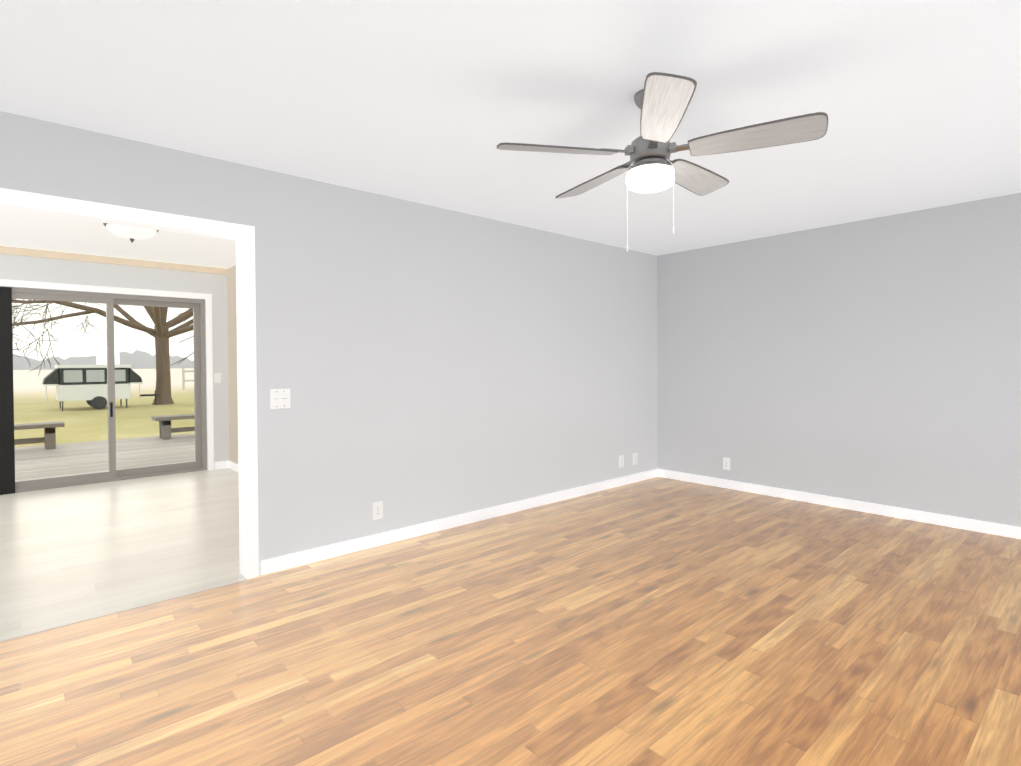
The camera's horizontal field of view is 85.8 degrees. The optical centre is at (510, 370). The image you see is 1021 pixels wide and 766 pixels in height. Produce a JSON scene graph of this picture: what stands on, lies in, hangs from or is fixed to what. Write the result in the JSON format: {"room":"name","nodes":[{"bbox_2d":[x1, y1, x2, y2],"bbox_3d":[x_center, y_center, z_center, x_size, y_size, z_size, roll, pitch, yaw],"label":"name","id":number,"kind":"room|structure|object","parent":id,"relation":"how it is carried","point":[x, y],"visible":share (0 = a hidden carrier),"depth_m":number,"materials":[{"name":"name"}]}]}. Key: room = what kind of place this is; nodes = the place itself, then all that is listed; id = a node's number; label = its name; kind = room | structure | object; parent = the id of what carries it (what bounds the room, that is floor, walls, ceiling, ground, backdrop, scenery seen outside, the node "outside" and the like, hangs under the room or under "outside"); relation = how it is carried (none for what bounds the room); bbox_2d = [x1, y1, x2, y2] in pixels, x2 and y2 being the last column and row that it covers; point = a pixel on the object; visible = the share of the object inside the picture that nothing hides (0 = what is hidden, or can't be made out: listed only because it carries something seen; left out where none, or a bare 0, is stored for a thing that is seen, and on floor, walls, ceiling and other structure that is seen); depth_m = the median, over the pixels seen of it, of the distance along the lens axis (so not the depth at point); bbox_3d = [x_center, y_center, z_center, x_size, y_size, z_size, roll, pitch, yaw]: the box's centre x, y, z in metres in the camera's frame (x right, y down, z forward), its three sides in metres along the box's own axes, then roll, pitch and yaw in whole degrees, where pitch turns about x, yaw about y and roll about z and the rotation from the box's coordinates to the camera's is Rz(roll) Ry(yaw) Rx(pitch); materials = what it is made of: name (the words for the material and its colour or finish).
{"room":"empty living room","nodes":[
{"label":"empty living room","id":0,"kind":"room"},
{"bbox_2d":[0,254,228,469],"bbox_3d":[-5.240,0.004,5.233,4.890,2.430,0.160,-1,1,-42],"label":"wall","id":1,"kind":"structure","parent":0,"point":[32,269],"depth_m":6.27,"materials":[{"name":"paint"}]},
{"bbox_2d":[0,287,206,494],"bbox_3d":[-4.360,0.186,5.999,1.832,2.036,0.128,-1,1,-42],"label":"sliding glass door","id":2,"kind":"structure","parent":1,"relation":"in","point":[9,484],"depth_m":5.95,"materials":[{"name":"clear glass"}]},
{"bbox_2d":[0,279,213,469],"bbox_3d":[-4.310,0.151,5.943,1.970,2.105,0.015,-1,1,-42],"label":"door frame","id":3,"kind":"structure","parent":1,"relation":"attached to","point":[116,290],"depth_m":6.42,"materials":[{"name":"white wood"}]},
{"bbox_2d":[0,246,226,274],"bbox_3d":[-5.188,-1.173,5.150,4.650,0.075,0.020,-1,1,-42],"label":"crown molding","id":4,"kind":"structure","parent":1,"relation":"attached to","point":[87,258],"depth_m":5.90,"materials":[{"name":"beige wood"}]},
{"bbox_2d":[0,468,243,636],"bbox_3d":[-3.910,1.257,3.763,4.890,0.049,3.880,-1,1,-42],"label":"floor","id":5,"kind":"structure","parent":0,"point":[72,552],"depth_m":3.87,"materials":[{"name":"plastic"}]},
{"bbox_2d":[227,265,237,463],"bbox_3d":[-2.161,-0.016,5.359,0.120,2.430,3.745,-1,1,-42],"label":"wall","id":6,"kind":"structure","parent":0,"point":[232,365],"depth_m":6.58,"materials":[{"name":"beige paint"}]},
{"bbox_2d":[227,461,238,472],"bbox_3d":[-2.206,1.158,5.330,0.018,0.085,3.745,-1,1,-42],"label":"baseboard","id":7,"kind":"structure","parent":6,"relation":"attached to","point":[231,465],"depth_m":6.59,"materials":[{"name":"white wood"}]},
{"bbox_2d":[0,111,657,574],"bbox_3d":[-1.407,0.006,3.444,8.240,2.430,0.120,-1,1,-42],"label":"wall","id":8,"kind":"structure","parent":0,"point":[424,363],"depth_m":3.92,"materials":[{"name":"grey paint"}]},
{"bbox_2d":[0,188,258,578],"bbox_3d":[-2.216,0.198,2.726,1.772,2.075,0.152,-1,1,-42],"label":"door frame","id":9,"kind":"structure","parent":8,"relation":"attached to","point":[243,236],"depth_m":3.22,"materials":[{"name":"white wood"}]},
{"bbox_2d":[270,389,289,408],"bbox_3d":[-1.406,0.172,3.359,0.118,0.118,0.010,-1,1,-42],"label":"double light switch","id":10,"kind":"object","parent":8,"relation":"attached to","point":[279,398],"visible":1,"depth_m":3.35,"materials":[{"name":"white plastic"}]},
{"bbox_2d":[373,501,382,519],"bbox_3d":[-0.917,0.968,3.801,0.072,0.118,0.008,-1,1,-42],"label":"outlet","id":11,"kind":"object","parent":8,"relation":"attached to","point":[377,510],"visible":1,"depth_m":3.80,"materials":[{"name":"white plastic"}]},
{"bbox_2d":[261,469,658,574],"bbox_3d":[0.070,1.153,4.678,4.183,0.085,0.014,-1,1,-42],"label":"baseboard","id":12,"kind":"structure","parent":8,"relation":"attached to","point":[275,564],"depth_m":4.08,"materials":[{"name":"white wood"}]},
{"bbox_2d":[619,455,623,467],"bbox_3d":[1.137,0.931,5.628,0.072,0.118,0.008,-1,1,-42],"label":"outlet","id":13,"kind":"object","parent":8,"relation":"attached to","point":[621,461],"visible":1,"depth_m":5.62,"materials":[{"name":"white plastic"}]},
{"bbox_2d":[633,453,636,464],"bbox_3d":[1.313,0.928,5.785,0.072,0.118,0.008,-1,1,-42],"label":"outlet","id":14,"kind":"object","parent":8,"relation":"attached to","point":[634,458],"visible":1,"depth_m":5.77,"materials":[{"name":"white plastic"}]},
{"bbox_2d":[0,477,1020,765],"bbox_3d":[0.654,1.248,2.356,6.640,0.050,4.290,-1,1,-42],"label":"floor","id":15,"kind":"structure","parent":0,"point":[658,621],"depth_m":2.38,"materials":[{"name":"brown wood"}]},
{"bbox_2d":[0,577,246,641],"bbox_3d":[-2.163,1.234,2.687,1.632,0.003,0.050,-1,1,-42],"label":"threshold strip","id":16,"kind":"object","parent":15,"relation":"on","point":[62,624],"visible":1,"depth_m":2.81,"materials":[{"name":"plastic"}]},
{"bbox_2d":[0,0,1020,268],"bbox_3d":[-1.291,-1.248,3.288,8.240,0.080,8.300,-1,1,-42],"label":"ceiling","id":17,"kind":"structure","parent":0,"point":[436,102],"depth_m":2.43,"materials":[{"name":"white paint"}]},
{"bbox_2d":[103,223,158,242],"bbox_3d":[-3.091,-1.126,4.486,0.380,0.175,0.380,-1,1,-42],"label":"flush-mount ceiling light","id":18,"kind":"object","parent":17,"relation":"attached to","point":[132,234],"visible":0.65,"depth_m":4.40,"materials":[{"name":"white glass"}]},
{"bbox_2d":[497,72,827,251],"bbox_3d":[0.634,-0.865,2.445,1.277,0.685,1.310,-1,1,-42],"label":"ceiling fan","id":19,"kind":"object","parent":17,"relation":"hanging from","point":[662,101],"visible":1,"depth_m":2.28,"materials":[{"name":"silver metal"}]},
{"bbox_2d":[657,193,1020,526],"bbox_3d":[3.087,-0.035,4.500,0.120,2.430,4.275,-1,1,-42],"label":"wall","id":20,"kind":"structure","parent":0,"point":[876,360],"depth_m":4.60,"materials":[{"name":"grey paint"}]},
{"bbox_2d":[723,457,729,469],"bbox_3d":[2.153,0.927,5.473,0.008,0.118,0.072,-1,1,-42],"label":"outlet","id":21,"kind":"object","parent":20,"relation":"attached to","point":[726,463],"visible":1,"depth_m":5.47,"materials":[{"name":"white plastic"}]},
{"bbox_2d":[659,469,1020,538],"bbox_3d":[2.998,1.138,4.521,0.018,0.085,4.110,-1,1,-42],"label":"baseboard","id":22,"kind":"structure","parent":20,"relation":"attached to","point":[1004,530],"depth_m":4.60,"materials":[{"name":"white wood"}]},
{"label":"outside","id":23,"kind":"structure","parent":0,"visible":0},
{"bbox_2d":[13,350,193,369],"bbox_3d":[-182.072,-5.412,279.560,700.000,10.809,0.001,-1,1,-42],"label":"treeline","id":24,"kind":"object","parent":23,"point":[21,363],"depth_m":264.23,"materials":[{"name":"grey plant"}]},
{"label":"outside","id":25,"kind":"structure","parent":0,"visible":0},
{"bbox_2d":[13,368,194,446],"bbox_3d":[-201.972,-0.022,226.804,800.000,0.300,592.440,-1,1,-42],"label":"lawn","id":26,"kind":"structure","parent":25,"point":[71,413],"depth_m":20.73,"materials":[{"name":"green plant"}]},
{"bbox_2d":[42,364,157,410],"bbox_3d":[-16.498,0.629,22.287,3.760,1.750,2.060,-1,1,-42],"label":"pop-up camper","id":27,"kind":"object","parent":26,"relation":"on","point":[90,383],"depth_m":21.26,"materials":[{"name":"metal"}]},
{"bbox_2d":[12,299,193,404],"bbox_3d":[-16.450,-5.512,22.687,23.286,17.289,25.007,-1,1,-42],"label":"bare tree","id":28,"kind":"object","parent":26,"relation":"on","point":[180,329],"depth_m":23.95,"materials":[{"name":"brown plant"}]},
{"bbox_2d":[15,433,194,480],"bbox_3d":[-6.107,1.485,8.155,12.000,0.300,5.340,-1,1,-42],"label":"deck floor","id":29,"kind":"structure","parent":26,"relation":"on","point":[175,446],"depth_m":8.56,"materials":[{"name":"beige wood"}]},
{"bbox_2d":[14,421,64,448],"bbox_3d":[-8.409,1.122,9.005,1.700,0.430,0.395,-1,1,-42],"label":"bench","id":30,"kind":"object","parent":29,"relation":"on","point":[48,439],"depth_m":9.29,"materials":[{"name":"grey wood"}]},
{"bbox_2d":[152,414,194,439],"bbox_3d":[-6.160,1.081,11.006,1.680,0.430,0.395,-1,1,-42],"label":"bench","id":31,"kind":"object","parent":29,"relation":"on","point":[166,432],"depth_m":10.51,"materials":[{"name":"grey wood"}]},
{"bbox_2d":[95,343,119,364],"bbox_3d":[-42.693,-0.879,58.265,1.900,4.100,4.200,-1,1,-42],"label":"shed","id":32,"kind":"object","parent":26,"relation":"on","point":[103,359],"depth_m":56.95,"materials":[{"name":"white"}]},
{"bbox_2d":[182,368,193,389],"bbox_3d":[-18.695,0.498,42.149,11.340,1.500,0.140,-1,1,-42],"label":"fence","id":33,"kind":"object","parent":26,"relation":"on","point":[183,376],"depth_m":38.41,"materials":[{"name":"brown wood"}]}
]}

